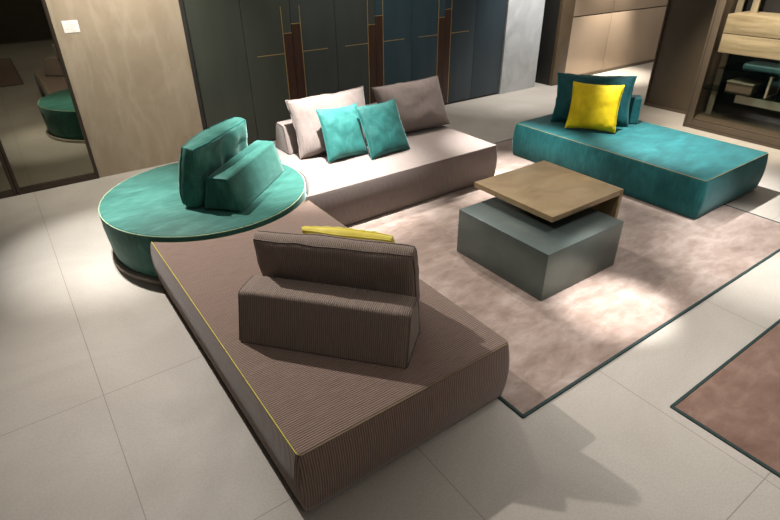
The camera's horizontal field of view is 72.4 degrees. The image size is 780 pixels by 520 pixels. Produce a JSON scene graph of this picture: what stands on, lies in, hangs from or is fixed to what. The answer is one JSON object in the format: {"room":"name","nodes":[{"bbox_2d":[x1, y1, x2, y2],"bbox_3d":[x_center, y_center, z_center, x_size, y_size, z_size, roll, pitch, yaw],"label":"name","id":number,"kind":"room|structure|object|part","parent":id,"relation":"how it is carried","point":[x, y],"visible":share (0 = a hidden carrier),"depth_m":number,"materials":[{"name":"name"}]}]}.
{"room":"store","nodes":[
{"label":"store","id":0,"kind":"room"},
{"bbox_2d":[45,0,202,177],"bbox_3d":[-2.626,-2.458,5.088,1.155,3.250,0.120,-20,36,-30],"label":"wall","id":1,"kind":"structure","parent":0,"point":[128,66],"depth_m":5.39,"materials":[{"name":"beige wood"}]},
{"bbox_2d":[0,0,99,194],"bbox_3d":[-3.368,-2.149,4.584,0.736,3.250,0.042,-20,36,-30],"label":"mirror","id":2,"kind":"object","parent":1,"relation":"in","point":[44,143],"depth_m":5.03,"materials":[{"name":"mirror"}]},
{"bbox_2d":[61,20,79,32],"bbox_3d":[-2.944,-2.153,4.914,0.132,0.104,0.004,-20,36,-30],"label":"light switch","id":3,"kind":"object","parent":1,"relation":"attached to","point":[71,26],"visible":1,"depth_m":4.91,"materials":[{"name":"white plastic"}]},
{"bbox_2d":[178,0,206,129],"bbox_3d":[-2.134,-2.638,5.381,0.045,3.250,0.090,-20,36,-30],"label":"trim","id":4,"kind":"structure","parent":1,"relation":"attached to","point":[181,5],"depth_m":5.66,"materials":[{"name":"brown wood"}]},
{"bbox_2d":[0,62,779,519],"bbox_3d":[3.210,-0.036,4.198,15.800,0.100,12.200,-20,36,-30],"label":"floor","id":5,"kind":"structure","parent":0,"point":[112,407],"depth_m":2.70,"materials":[{"name":"beige ceramic"}]},
{"bbox_2d":[0,151,17,198],"bbox_3d":[-3.971,-1.924,4.217,0.738,3.250,0.042,-20,36,-30],"label":"door","id":6,"kind":"structure","parent":5,"relation":"on","point":[7,188],"depth_m":5.13,"materials":[{"name":"mirror"}]},
{"bbox_3d":[-3.974,-1.928,4.220,0.682,3.145,0.012,-20,36,-30],"label":"mirror pane","id":7,"kind":"part","parent":6,"relation":"part of","materials":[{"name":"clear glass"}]},
{"bbox_2d":[98,162,306,285],"bbox_3d":[-1.475,-0.389,4.380,1.586,0.402,1.588,-20,36,-30],"label":"round ottoman","id":8,"kind":"object","parent":5,"relation":"on","point":[147,207],"visible":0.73,"depth_m":3.91,"materials":[{"name":"green fabric"}]},
{"bbox_2d":[178,117,247,207],"bbox_3d":[-1.364,-0.781,4.154,0.286,0.491,0.805,7,32,13],"label":"pillow","id":9,"kind":"object","parent":8,"relation":"on","point":[211,148],"visible":0.76,"depth_m":3.90,"materials":[{"name":"green fabric"}]},
{"bbox_2d":[204,140,283,211],"bbox_3d":[-1.149,-0.690,4.225,0.303,0.265,0.862,6,31,10],"label":"bolster","id":10,"kind":"object","parent":8,"relation":"on","point":[237,183],"visible":1,"depth_m":4.02,"materials":[{"name":"green fabric"}]},
{"bbox_2d":[150,200,509,510],"bbox_3d":[-0.515,0.297,3.241,1.223,0.374,2.244,-20,36,-30],"label":"module","id":11,"kind":"object","parent":5,"relation":"on","point":[327,424],"visible":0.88,"depth_m":2.52,"materials":[{"name":"brown fabric"}]},
{"bbox_2d":[238,275,419,367],"bbox_3d":[-0.305,0.273,2.651,0.872,0.265,0.303,7,32,12],"label":"sofa backrest","id":12,"kind":"object","parent":11,"relation":"on","point":[383,328],"visible":1,"depth_m":2.55,"materials":[{"name":"brown fabric"}]},
{"bbox_2d":[253,230,419,309],"bbox_3d":[-0.263,0.078,2.765,0.851,0.487,0.254,7,32,12],"label":"pillow","id":13,"kind":"object","parent":11,"relation":"on","point":[388,267],"visible":0.59,"depth_m":2.60,"materials":[{"name":"brown fabric"}]},
{"bbox_2d":[302,226,394,242],"bbox_3d":[-0.208,0.001,2.934,0.520,0.439,0.218,6,31,11],"label":"square cushion","id":14,"kind":"object","parent":11,"relation":"on","point":[332,231],"visible":0.2,"depth_m":2.77,"materials":[{"name":"yellow fabric"}]},
{"bbox_2d":[183,0,506,145],"bbox_3d":[-0.328,-3.412,6.693,4.665,3.200,0.503,-20,36,-30],"label":"wardrobe","id":15,"kind":"object","parent":5,"relation":"on","point":[250,57],"visible":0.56,"depth_m":6.49,"materials":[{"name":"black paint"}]},
{"bbox_3d":[-1.849,-2.699,5.516,0.575,3.150,0.020,-20,36,-30],"label":"door","id":16,"kind":"part","parent":15,"relation":"part of","materials":[{"name":"green paint"}]},
{"bbox_3d":[-1.377,-2.875,5.803,0.575,3.150,0.020,-20,36,-30],"label":"door","id":17,"kind":"part","parent":15,"relation":"part of","materials":[{"name":"green paint"}]},
{"bbox_3d":[-0.904,-3.051,6.090,0.575,3.150,0.020,-20,36,-30],"label":"door","id":18,"kind":"part","parent":15,"relation":"part of","materials":[{"name":"grey paint"}]},
{"bbox_3d":[-0.432,-3.227,6.376,0.575,3.150,0.020,-20,36,-30],"label":"door","id":19,"kind":"part","parent":15,"relation":"part of","materials":[{"name":"grey paint"}]},
{"bbox_3d":[0.041,-3.403,6.663,0.575,3.150,0.020,-20,36,-30],"label":"door","id":20,"kind":"part","parent":15,"relation":"part of","materials":[{"name":"blue paint"}]},
{"bbox_3d":[0.509,-3.578,6.947,0.565,3.150,0.020,-20,36,-30],"label":"door","id":21,"kind":"part","parent":15,"relation":"part of","materials":[{"name":"blue paint"}]},
{"bbox_3d":[0.978,-3.752,7.231,0.575,3.150,0.020,-20,36,-30],"label":"door","id":22,"kind":"part","parent":15,"relation":"part of","materials":[{"name":"grey paint"}]},
{"bbox_3d":[1.458,-3.932,7.523,0.595,3.150,0.020,-20,36,-30],"label":"door","id":23,"kind":"part","parent":15,"relation":"part of","materials":[{"name":"grey paint"}]},
{"bbox_2d":[346,138,779,418],"bbox_3d":[1.151,-0.365,4.675,3.413,0.011,3.170,-20,36,-30],"label":"rug","id":24,"kind":"object","parent":5,"relation":"on","point":[667,263],"visible":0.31,"depth_m":3.79,"materials":[{"name":"beige carpet"}]},
{"bbox_2d":[276,125,496,225],"bbox_3d":[-0.185,-0.916,5.256,2.181,0.363,1.319,-20,36,-30],"label":"module","id":25,"kind":"object","parent":24,"relation":"on","point":[440,160],"visible":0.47,"depth_m":4.84,"materials":[{"name":"beige fabric"}]},
{"bbox_2d":[276,119,298,153],"bbox_3d":[-0.690,-1.302,5.294,0.870,0.265,0.303,-20,36,-30],"label":"bolster","id":26,"kind":"object","parent":25,"relation":"on","point":[286,138],"visible":0.35,"depth_m":5.04,"materials":[{"name":"beige fabric"}]},
{"bbox_2d":[285,86,366,158],"bbox_3d":[-0.543,-1.302,5.030,0.824,0.532,0.296,-18,35,-27],"label":"pillow","id":27,"kind":"object","parent":25,"relation":"on","point":[310,139],"visible":0.66,"depth_m":4.88,"materials":[{"name":"beige fabric"}]},
{"bbox_2d":[316,103,367,161],"bbox_3d":[-0.430,-1.173,4.888,0.462,0.450,0.223,-23,38,-33],"label":"square cushion","id":28,"kind":"object","parent":25,"relation":"on","point":[342,130],"visible":0.95,"depth_m":4.82,"materials":[{"name":"teal fabric"}]},
{"bbox_2d":[355,98,409,159],"bbox_3d":[-0.058,-1.229,4.988,0.475,0.444,0.257,-24,38,-33],"label":"square cushion","id":29,"kind":"object","parent":25,"relation":"on","point":[381,123],"visible":1,"depth_m":4.92,"materials":[{"name":"teal fabric"}]},
{"bbox_2d":[371,75,449,132],"bbox_3d":[0.234,-1.605,5.561,0.836,0.492,0.335,-17,35,-26],"label":"pillow","id":30,"kind":"object","parent":25,"relation":"on","point":[420,103],"visible":0.78,"depth_m":5.48,"materials":[{"name":"beige fabric"}]},
{"bbox_2d":[457,160,623,300],"bbox_3d":[1.161,-0.283,4.055,1.044,0.484,0.956,-20,36,-30],"label":"coffee table","id":31,"kind":"object","parent":24,"relation":"on","point":[547,228],"visible":1,"depth_m":3.81,"materials":[{"name":"grey paint"}]},
{"bbox_3d":[1.516,-0.476,4.371,0.036,0.484,0.765,-20,36,-30],"label":"leg","id":32,"kind":"part","parent":31,"relation":"part of","materials":[{"name":"brown wood"}]},
{"bbox_2d":[512,114,767,218],"bbox_3d":[2.474,-1.102,5.520,1.216,0.363,2.141,-20,36,-30],"label":"daybed","id":33,"kind":"object","parent":24,"relation":"on","point":[687,174],"visible":0.77,"depth_m":5.02,"materials":[{"name":"teal fabric"}]},
{"bbox_2d":[551,72,636,126],"bbox_3d":[2.186,-1.729,5.740,0.810,0.493,0.255,7,32,13],"label":"pillow","id":34,"kind":"object","parent":33,"relation":"on","point":[565,80],"visible":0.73,"depth_m":5.68,"materials":[{"name":"teal fabric"}]},
{"bbox_2d":[565,81,624,132],"bbox_3d":[2.113,-1.585,5.516,0.507,0.448,0.202,11,33,18],"label":"square cushion","id":35,"kind":"object","parent":33,"relation":"on","point":[593,106],"visible":1,"depth_m":5.47,"materials":[{"name":"yellow fabric"}]},
{"bbox_2d":[628,95,641,123],"bbox_3d":[2.314,-1.715,5.933,0.856,0.265,0.303,8,32,14],"label":"bolster","id":36,"kind":"object","parent":33,"relation":"on","point":[636,100],"visible":0.23,"depth_m":5.75,"materials":[{"name":"teal fabric"}]},
{"bbox_2d":[644,0,716,113],"bbox_3d":[4.235,-3.457,6.981,0.640,2.900,0.845,-20,36,-30],"label":"wall panel","id":37,"kind":"object","parent":5,"relation":"on","point":[686,23],"visible":0.66,"depth_m":7.26,"materials":[{"name":"brown paint"}]},
{"bbox_3d":[3.983,-3.363,6.828,0.022,2.900,0.845,-20,36,-30],"label":"frame","id":38,"kind":"part","parent":37,"relation":"part of","materials":[{"name":"brown wood"}]},
{"bbox_2d":[670,319,779,477],"bbox_3d":[3.576,0.915,2.489,3.070,0.011,2.990,-20,36,-30],"label":"rug","id":39,"kind":"object","parent":5,"relation":"on","point":[738,403],"visible":1,"depth_m":2.80,"materials":[{"name":"brown carpet"}]},
{"bbox_2d":[682,0,779,149],"bbox_3d":[4.704,-2.632,5.592,0.631,2.900,2.220,-20,36,-30],"label":"shelving unit","id":40,"kind":"object","parent":5,"relation":"on","point":[740,32],"visible":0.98,"depth_m":6.50,"materials":[{"name":"brown paint"}]},
{"bbox_3d":[3.845,-2.977,6.186,0.026,2.900,0.105,-20,36,-30],"label":"door frame","id":41,"kind":"part","parent":40,"relation":"part of","materials":[{"name":"brown wood"}]},
{"bbox_3d":[4.066,-3.087,6.365,0.570,2.900,0.020,-20,36,-30],"label":"panel","id":42,"kind":"part","parent":40,"relation":"part of","materials":[{"name":"brown wood"}]},
{"bbox_3d":[4.483,-2.522,5.413,0.026,2.900,2.094,-20,36,-30],"label":"rail","id":43,"kind":"part","parent":40,"relation":"part of","materials":[{"name":"brown wood"}]},
{"bbox_2d":[725,77,766,94],"bbox_3d":[4.353,-2.136,6.527,0.330,0.118,0.310,-20,36,-30],"label":"display box","id":44,"kind":"object","parent":40,"relation":"on","point":[749,86],"visible":1,"depth_m":6.45,"materials":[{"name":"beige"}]},
{"bbox_3d":[4.352,-2.179,6.501,0.330,0.017,0.310,-20,36,-30],"label":"lid","id":45,"kind":"part","parent":44,"relation":"part of","materials":[{"name":"beige metal"}]},
{"bbox_3d":[4.942,-2.770,5.722,0.030,2.800,2.200,-20,36,-30],"label":"panel","id":46,"kind":"part","parent":40,"relation":"part of","materials":[{"name":"brown wood"}]},
{"bbox_3d":[4.728,-2.256,5.784,0.490,0.207,2.010,-20,36,-30],"label":"drawer","id":47,"kind":"part","parent":40,"relation":"part of","materials":[{"name":"beige wood"}]},
{"bbox_3d":[4.726,-2.440,5.674,0.490,0.204,2.010,-20,36,-30],"label":"drawer","id":48,"kind":"part","parent":40,"relation":"part of","materials":[{"name":"beige wood"}]},
{"bbox_3d":[4.912,-1.683,6.066,0.260,0.100,1.780,-20,36,-30],"label":"drawer","id":49,"kind":"part","parent":40,"relation":"part of","materials":[{"name":"beige wood"}]},
{"bbox_2d":[743,61,779,74],"bbox_3d":[4.694,-2.030,5.853,0.265,0.080,1.450,-20,36,-30],"label":"folded throw","id":50,"kind":"object","parent":40,"relation":"on","point":[757,66],"visible":1,"depth_m":6.17,"materials":[{"name":"teal fabric"}]},
{"bbox_2d":[763,75,779,97],"bbox_3d":[4.505,-2.044,6.251,0.300,0.240,0.024,-20,36,-30],"label":"picture frame","id":51,"kind":"object","parent":40,"relation":"on","point":[773,86],"visible":1,"depth_m":6.23,"materials":[{"name":"beige metal"}]},
{"bbox_3d":[4.505,-2.044,6.251,0.260,0.200,0.012,-20,36,-30],"label":"panel","id":52,"kind":"part","parent":51,"relation":"part of","materials":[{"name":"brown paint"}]},
{"bbox_2d":[498,0,544,93],"bbox_3d":[1.884,-4.284,8.066,0.805,3.250,0.620,-20,36,-30],"label":"wall","id":53,"kind":"structure","parent":0,"point":[523,18],"depth_m":8.30,"materials":[{"name":"grey paint"}]},
{"bbox_2d":[535,0,559,84],"bbox_3d":[2.463,-4.497,8.413,0.060,3.250,0.730,-20,36,-30],"label":"trim","id":54,"kind":"structure","parent":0,"point":[551,8],"depth_m":8.72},
{"bbox_2d":[565,0,667,74],"bbox_3d":[4.707,-5.191,9.488,4.600,3.200,0.050,-20,36,-30],"label":"wall","id":55,"kind":"structure","parent":0,"point":[605,34],"depth_m":9.54,"materials":[{"name":"beige wood"}]},
{"bbox_2d":[549,0,575,85],"bbox_3d":[2.796,-4.368,8.192,0.295,3.250,0.068,-20,36,-30],"label":"trim","id":56,"kind":"structure","parent":55,"relation":"attached to","point":[566,9],"depth_m":8.62,"materials":[{"name":"brown wood"}]},
{"bbox_3d":[3.358,-3.715,9.234,1.255,0.950,0.040,-20,36,-30],"label":"wall panel","id":57,"kind":"part","parent":55,"relation":"part of","materials":[{"name":"beige wood"}]},
{"bbox_3d":[3.343,-5.097,8.409,1.255,2.232,0.040,-20,36,-30],"label":"wall panel","id":58,"kind":"part","parent":55,"relation":"part of","materials":[{"name":"beige wood"}]},
{"bbox_2d":[579,59,653,74],"bbox_3d":[4.728,-3.791,10.313,4.600,0.048,0.052,-20,36,-30],"label":"baseboard","id":59,"kind":"structure","parent":55,"relation":"attached to","point":[652,60],"depth_m":10.02,"materials":[{"name":"brown wood"}]},
{"bbox_3d":[5.234,-4.415,10.373,3.338,0.950,0.040,-20,36,-30],"label":"wall panel","id":60,"kind":"part","parent":55,"relation":"part of","materials":[{"name":"beige wood"}]},
{"bbox_3d":[5.220,-5.796,9.548,3.338,2.232,0.040,-20,36,-30],"label":"wall panel","id":61,"kind":"part","parent":55,"relation":"part of","materials":[{"name":"beige wood"}]}
]}

